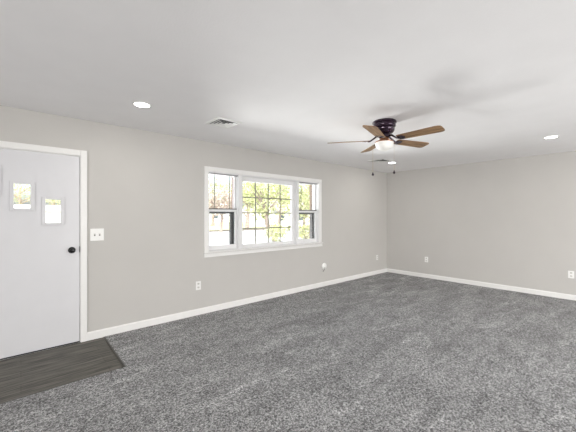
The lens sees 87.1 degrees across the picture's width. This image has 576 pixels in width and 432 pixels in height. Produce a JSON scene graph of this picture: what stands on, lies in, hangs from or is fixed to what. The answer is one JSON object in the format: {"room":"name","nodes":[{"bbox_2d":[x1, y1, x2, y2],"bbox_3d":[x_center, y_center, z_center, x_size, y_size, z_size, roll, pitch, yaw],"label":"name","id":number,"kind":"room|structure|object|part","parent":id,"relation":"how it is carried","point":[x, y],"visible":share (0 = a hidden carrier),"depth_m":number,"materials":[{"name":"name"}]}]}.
{"room":"empty living room","nodes":[
{"label":"empty living room","id":0,"kind":"room"},
{"bbox_2d":[0,105,386,331],"bbox_3d":[-2.090,0.175,3.557,12.410,2.470,0.120,0,0,-41],"label":"wall","id":1,"kind":"structure","parent":0,"point":[145,189],"depth_m":3.98,"materials":[{"name":"grey paint"}]},
{"bbox_2d":[0,141,86,359],"bbox_3d":[-2.636,0.341,3.033,1.040,2.118,0.184,0,0,-41],"label":"door","id":2,"kind":"structure","parent":1,"relation":"in","point":[43,265],"depth_m":3.09,"materials":[{"name":"white paint"},{"name":"dark bronze metal"},{"name":"glass"}]},
{"bbox_3d":[-2.814,-0.339,2.836,0.186,0.292,0.016,0,0,-41],"label":"lite frame","id":3,"kind":"part","parent":2,"relation":"part of","materials":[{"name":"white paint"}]},
{"bbox_3d":[-2.630,-0.196,2.998,0.186,0.292,0.016,0,0,-41],"label":"lite frame","id":4,"kind":"part","parent":2,"relation":"part of","materials":[{"name":"white paint"}]},
{"bbox_3d":[-2.447,-0.051,3.159,0.186,0.292,0.016,0,0,-41],"label":"lite frame","id":5,"kind":"part","parent":2,"relation":"part of","materials":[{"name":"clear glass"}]},
{"bbox_3d":[-2.310,0.368,3.243,0.068,0.068,0.068,0,0,-41],"label":"knob","id":6,"kind":"part","parent":2,"relation":"part of","materials":[{"name":"black metal"}]},
{"bbox_2d":[90,228,103,240],"bbox_3d":[-2.149,0.210,3.413,0.132,0.136,0.017,0,0,-41],"label":"light switch","id":7,"kind":"object","parent":1,"relation":"attached to","point":[95,234],"visible":1,"depth_m":3.41,"materials":[{"name":"white plastic"}]},
{"bbox_2d":[196,281,200,289],"bbox_3d":[-1.246,0.968,4.214,0.074,0.120,0.009,0,0,-41],"label":"wall outlet","id":8,"kind":"object","parent":1,"relation":"attached to","point":[198,283],"visible":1,"depth_m":4.21,"materials":[{"name":"white plastic"}]},
{"bbox_2d":[87,268,386,340],"bbox_3d":[0.110,1.334,5.407,6.224,0.092,0.014,0,0,-41],"label":"baseboard","id":9,"kind":"structure","parent":1,"relation":"attached to","point":[96,334],"depth_m":4.30,"materials":[{"name":"white paint"}]},
{"bbox_2d":[203,166,322,257],"bbox_3d":[-0.331,-0.059,5.159,2.467,1.291,0.266,0,0,-41],"label":"window","id":10,"kind":"structure","parent":1,"relation":"in","point":[238,177],"depth_m":4.95,"materials":[{"name":"white paint"}]},
{"bbox_3d":[-1.038,0.216,4.593,0.493,0.568,0.056,0,0,-41],"label":"screen frame","id":11,"kind":"part","parent":10,"relation":"part of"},
{"bbox_3d":[-1.010,-0.349,4.560,0.495,0.554,0.027,0,0,-41],"label":"sash","id":12,"kind":"part","parent":10,"relation":"part of","materials":[{"name":"clear glass"}]},
{"bbox_3d":[-0.988,0.196,4.535,0.495,0.608,0.030,0,0,-41],"label":"sash","id":13,"kind":"part","parent":10,"relation":"part of","materials":[{"name":"white plastic"}]},
{"bbox_3d":[-0.843,-0.063,4.764,0.022,1.126,0.087,0,0,-41],"label":"exterior post","id":14,"kind":"part","parent":10,"relation":"part of","materials":[{"name":"white paint"}]},
{"bbox_3d":[-0.334,-0.063,5.123,1.165,1.126,0.048,0,0,-41],"label":"picture sash","id":15,"kind":"part","parent":10,"relation":"part of","materials":[{"name":"clear glass"}]},
{"bbox_3d":[0.296,0.216,5.769,0.526,0.568,0.056,0,0,-41],"label":"screen frame","id":16,"kind":"part","parent":10,"relation":"part of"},
{"bbox_3d":[0.324,-0.349,5.737,0.528,0.554,0.027,0,0,-41],"label":"sash","id":17,"kind":"part","parent":10,"relation":"part of","materials":[{"name":"clear glass"}]},
{"bbox_3d":[0.347,0.196,5.711,0.528,0.608,0.030,0,0,-41],"label":"sash","id":18,"kind":"part","parent":10,"relation":"part of","materials":[{"name":"white plastic"}]},
{"bbox_2d":[0,0,575,172],"bbox_3d":[0.757,-1.135,0.328,12.410,0.150,8.730,0,0,-41],"label":"ceiling","id":19,"kind":"structure","parent":0,"point":[301,77],"depth_m":2.21,"materials":[{"name":"white paint"}]},
{"bbox_2d":[132,101,151,107],"bbox_3d":[-1.389,-1.057,2.882,0.176,0.006,0.176,0,0,-41],"label":"recessed light","id":20,"kind":"object","parent":19,"relation":"in","point":[141,104],"visible":1,"depth_m":2.87,"materials":[{"name":"white plastic"}]},
{"bbox_2d":[205,117,242,128],"bbox_3d":[-0.733,-1.053,3.447,0.310,0.014,0.310,0,0,-41],"label":"ceiling vent","id":21,"kind":"object","parent":19,"relation":"in","point":[218,121],"visible":1,"depth_m":3.42,"materials":[{"name":"white metal"}]},
{"bbox_2d":[368,158,392,162],"bbox_3d":[1.768,-1.053,5.812,0.340,0.014,0.340,0,0,-41],"label":"ceiling vent","id":22,"kind":"object","parent":19,"relation":"in","point":[382,160],"visible":1,"depth_m":5.77,"materials":[{"name":"white metal"}]},
{"bbox_2d":[328,118,444,175],"bbox_3d":[1.114,-0.755,3.371,1.228,0.609,1.174,0,0,-41],"label":"ceiling fan","id":23,"kind":"object","parent":19,"relation":"hanging from","point":[383,128],"visible":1,"depth_m":3.31,"materials":[{"name":"brown wood"}]},
{"bbox_3d":[0.693,-0.852,3.494,0.469,0.007,0.140,0,12,13],"label":"blade","id":24,"kind":"part","parent":23,"relation":"part of","materials":[{"name":"brown wood"}]},
{"bbox_3d":[1.045,-0.852,3.804,0.140,0.007,0.469,-12,1,-5],"label":"blade","id":25,"kind":"part","parent":23,"relation":"part of","materials":[{"name":"brown wood"}]},
{"bbox_3d":[0.880,-0.852,3.062,0.140,0.007,0.469,14,7,30],"label":"blade","id":26,"kind":"part","parent":23,"relation":"part of","materials":[{"name":"brown wood"}]},
{"bbox_3d":[1.083,-0.781,3.406,0.198,0.098,0.198,0,0,-41],"label":"lamp shade","id":27,"kind":"part","parent":23,"relation":"part of","materials":[{"name":"white glass"}]},
{"bbox_3d":[1.450,-0.852,3.565,0.469,0.007,0.140,0,-12,-23],"label":"blade","id":28,"kind":"part","parent":23,"relation":"part of","materials":[{"name":"brown wood"}]},
{"bbox_3d":[1.347,-0.852,3.107,0.140,0.007,0.469,16,-10,-40],"label":"blade","id":29,"kind":"part","parent":23,"relation":"part of","materials":[{"name":"brown wood"}]},
{"bbox_2d":[543,135,558,138],"bbox_3d":[3.529,-1.057,4.066,0.176,0.006,0.176,0,0,-41],"label":"recessed light","id":30,"kind":"object","parent":19,"relation":"in","point":[553,136],"visible":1,"depth_m":4.07,"materials":[{"name":"white"}]},
{"bbox_2d":[0,272,575,431],"bbox_3d":[0.797,1.392,0.283,11.970,0.036,8.610,0,0,-41],"label":"floor","id":31,"kind":"structure","parent":0,"point":[386,351],"depth_m":2.72,"materials":[{"name":"grey carpet"}]},
{"bbox_2d":[0,366,125,403],"bbox_3d":[-1.998,1.377,2.312,1.380,0.006,0.011,0,0,-41],"label":"trim","id":32,"kind":"structure","parent":31,"relation":"on","point":[125,366],"depth_m":2.44,"materials":[{"name":"metal"}]},
{"bbox_2d":[104,337,124,366],"bbox_3d":[-1.789,1.377,3.106,0.016,0.007,0.914,0,0,-41],"label":"trim","id":33,"kind":"structure","parent":31,"relation":"on","point":[107,341],"depth_m":3.05,"materials":[{"name":"metal"}]},
{"bbox_2d":[387,151,575,294],"bbox_3d":[5.369,0.175,4.314,0.220,2.470,8.610,0,0,-41],"label":"wall","id":34,"kind":"structure","parent":0,"point":[512,221],"depth_m":5.83,"materials":[{"name":"grey paint"}]},
{"bbox_2d":[387,268,575,300],"bbox_3d":[5.213,1.334,4.313,0.014,0.092,8.376,0,0,-41],"label":"baseboard","id":35,"kind":"structure","parent":34,"relation":"attached to","point":[464,281],"depth_m":5.81,"materials":[{"name":"white paint"}]},
{"bbox_2d":[568,271,573,277],"bbox_3d":[4.641,0.960,4.966,0.009,0.120,0.074,0,0,-41],"label":"wall outlet","id":36,"kind":"object","parent":34,"relation":"attached to","point":[570,273],"visible":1,"depth_m":4.96,"materials":[{"name":"white plastic"}]},
{"label":"outside","id":37,"kind":"structure","parent":0,"visible":0},
{"bbox_2d":[209,222,308,229],"bbox_3d":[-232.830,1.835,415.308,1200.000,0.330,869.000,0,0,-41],"label":"lawn","id":38,"kind":"structure","parent":37,"point":[217,224],"depth_m":48.19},
{"bbox_2d":[14,184,29,204],"bbox_3d":[-54.814,-3.877,62.496,11.068,11.293,10.718,0,0,-41],"label":"tree","id":39,"kind":"object","parent":38,"relation":"on","point":[20,200],"visible":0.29,"depth_m":62.05,"materials":[{"name":"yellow plant"}]},
{"bbox_2d":[14,204,60,222],"bbox_3d":[-24.021,0.275,31.481,10.200,2.790,7.800,0,0,-41],"label":"house","id":40,"kind":"structure","parent":38,"relation":"on","point":[53,212],"depth_m":28.57,"materials":[{"name":"white"}]},
{"bbox_2d":[46,200,60,204],"bbox_3d":[-58.106,-3.716,75.869,11.433,10.972,11.329,0,0,-41],"label":"tree","id":41,"kind":"object","parent":38,"relation":"on","point":[53,201],"visible":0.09,"depth_m":75.83,"materials":[{"name":"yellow plant"}]},
{"bbox_2d":[209,175,230,225],"bbox_3d":[-12.620,-2.769,49.957,10.007,9.079,8.340,0,0,-25],"label":"tree","id":42,"kind":"object","parent":38,"relation":"on","point":[216,183],"visible":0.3,"depth_m":49.10,"materials":[{"name":"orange plant"}]},
{"bbox_3d":[-12.625,-4.304,49.964,10.003,6.010,8.340,0,0,-25],"label":"crown","id":43,"kind":"part","parent":42,"relation":"part of","materials":[{"name":"green plant"}]},
{"bbox_2d":[209,205,246,221],"bbox_3d":[-18.883,-0.700,84.999,12.800,4.740,8.800,0,0,-41],"label":"house","id":44,"kind":"structure","parent":38,"relation":"on","point":[217,218],"depth_m":81.10,"materials":[{"name":"white"}]},
{"bbox_2d":[209,182,247,204],"bbox_3d":[-11.724,-3.243,68.148,10.585,10.026,10.630,0,0,28],"label":"tree","id":45,"kind":"object","parent":38,"relation":"on","point":[243,182],"visible":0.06,"depth_m":66.96,"materials":[{"name":"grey plant"}]},
{"bbox_2d":[228,185,270,227],"bbox_3d":[-4.636,-1.291,37.057,5.571,6.146,5.730,0,0,-3],"label":"tree","id":46,"kind":"object","parent":38,"relation":"on","point":[244,189],"visible":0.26,"depth_m":36.82,"materials":[{"name":"green plant"}]},
{"bbox_3d":[-4.639,-2.438,37.065,5.559,3.851,5.734,0,0,-3],"label":"crown","id":47,"kind":"part","parent":46,"relation":"part of","materials":[{"name":"green plant"}]},
{"bbox_2d":[243,200,308,226],"bbox_3d":[-0.959,-0.450,49.418,9.800,4.240,7.800,0,0,-41],"label":"house","id":48,"kind":"structure","parent":38,"relation":"on","point":[260,222],"depth_m":45.80,"materials":[{"name":"white"}]},
{"bbox_2d":[265,185,289,223],"bbox_3d":[-0.835,-1.602,40.242,4.438,6.909,4.694,0,0,17],"label":"tree","id":49,"kind":"object","parent":38,"relation":"on","point":[277,189],"visible":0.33,"depth_m":39.87,"materials":[{"name":"green plant"}]},
{"bbox_3d":[-0.835,-2.864,40.242,4.438,4.384,4.694,0,0,17],"label":"crown","id":50,"kind":"part","parent":49,"relation":"part of","materials":[{"name":"green plant"}]},
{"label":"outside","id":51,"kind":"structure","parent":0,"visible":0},
{"bbox_2d":[209,228,308,245],"bbox_3d":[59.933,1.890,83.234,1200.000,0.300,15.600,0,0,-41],"label":"street","id":52,"kind":"structure","parent":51,"point":[215,238],"depth_m":24.52,"materials":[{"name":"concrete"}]},
{"bbox_2d":[209,189,230,231],"bbox_3d":[-7.303,-0.604,33.291,4.299,4.899,4.233,0,0,-41],"label":"tree","id":53,"kind":"object","parent":52,"relation":"on","point":[225,196],"visible":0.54,"depth_m":32.61,"materials":[{"name":"grey plant"}]},
{"bbox_3d":[-7.303,-1.376,33.291,4.299,3.356,4.233,0,0,-41],"label":"crown","id":54,"kind":"part","parent":53,"relation":"part of","materials":[{"name":"green plant"}]},
{"bbox_2d":[230,181,289,234],"bbox_3d":[-2.303,-1.410,25.628,5.669,6.599,4.951,0,0,31],"label":"tree","id":55,"kind":"object","parent":52,"relation":"on","point":[264,208],"visible":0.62,"depth_m":25.36,"materials":[{"name":"green plant"}]},
{"bbox_2d":[261,222,287,241],"bbox_3d":[-0.959,1.118,20.516,1.758,1.511,1.790,0,0,-41],"label":"shrub","id":56,"kind":"object","parent":52,"relation":"on","point":[274,238],"visible":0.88,"depth_m":20.37,"materials":[{"name":"green plant"}]},
{"bbox_2d":[275,224,287,236],"bbox_3d":[-0.764,1.219,24.979,1.280,1.199,1.440,0,0,-41],"label":"shrub","id":57,"kind":"object","parent":52,"relation":"on","point":[276,224],"visible":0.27,"depth_m":24.83,"materials":[{"name":"green plant"}]},
{"bbox_2d":[279,185,308,229],"bbox_3d":[1.299,-0.985,30.058,4.797,5.650,5.064,0,0,3],"label":"tree","id":58,"kind":"object","parent":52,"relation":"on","point":[305,206],"visible":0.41,"depth_m":29.69,"materials":[{"name":"green plant"}]},
{"bbox_2d":[299,222,308,238],"bbox_3d":[1.230,1.168,22.130,1.578,1.522,1.554,0,0,-41],"label":"shrub","id":59,"kind":"object","parent":52,"relation":"on","point":[304,234],"visible":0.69,"depth_m":21.92,"materials":[{"name":"green plant"}]},
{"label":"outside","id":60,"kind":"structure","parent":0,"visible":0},
{"bbox_2d":[209,227,301,231],"bbox_3d":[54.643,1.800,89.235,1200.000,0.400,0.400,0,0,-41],"label":"curb","id":61,"kind":"object","parent":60,"point":[301,227],"depth_m":36.12,"materials":[{"name":"beige concrete"}]}
]}

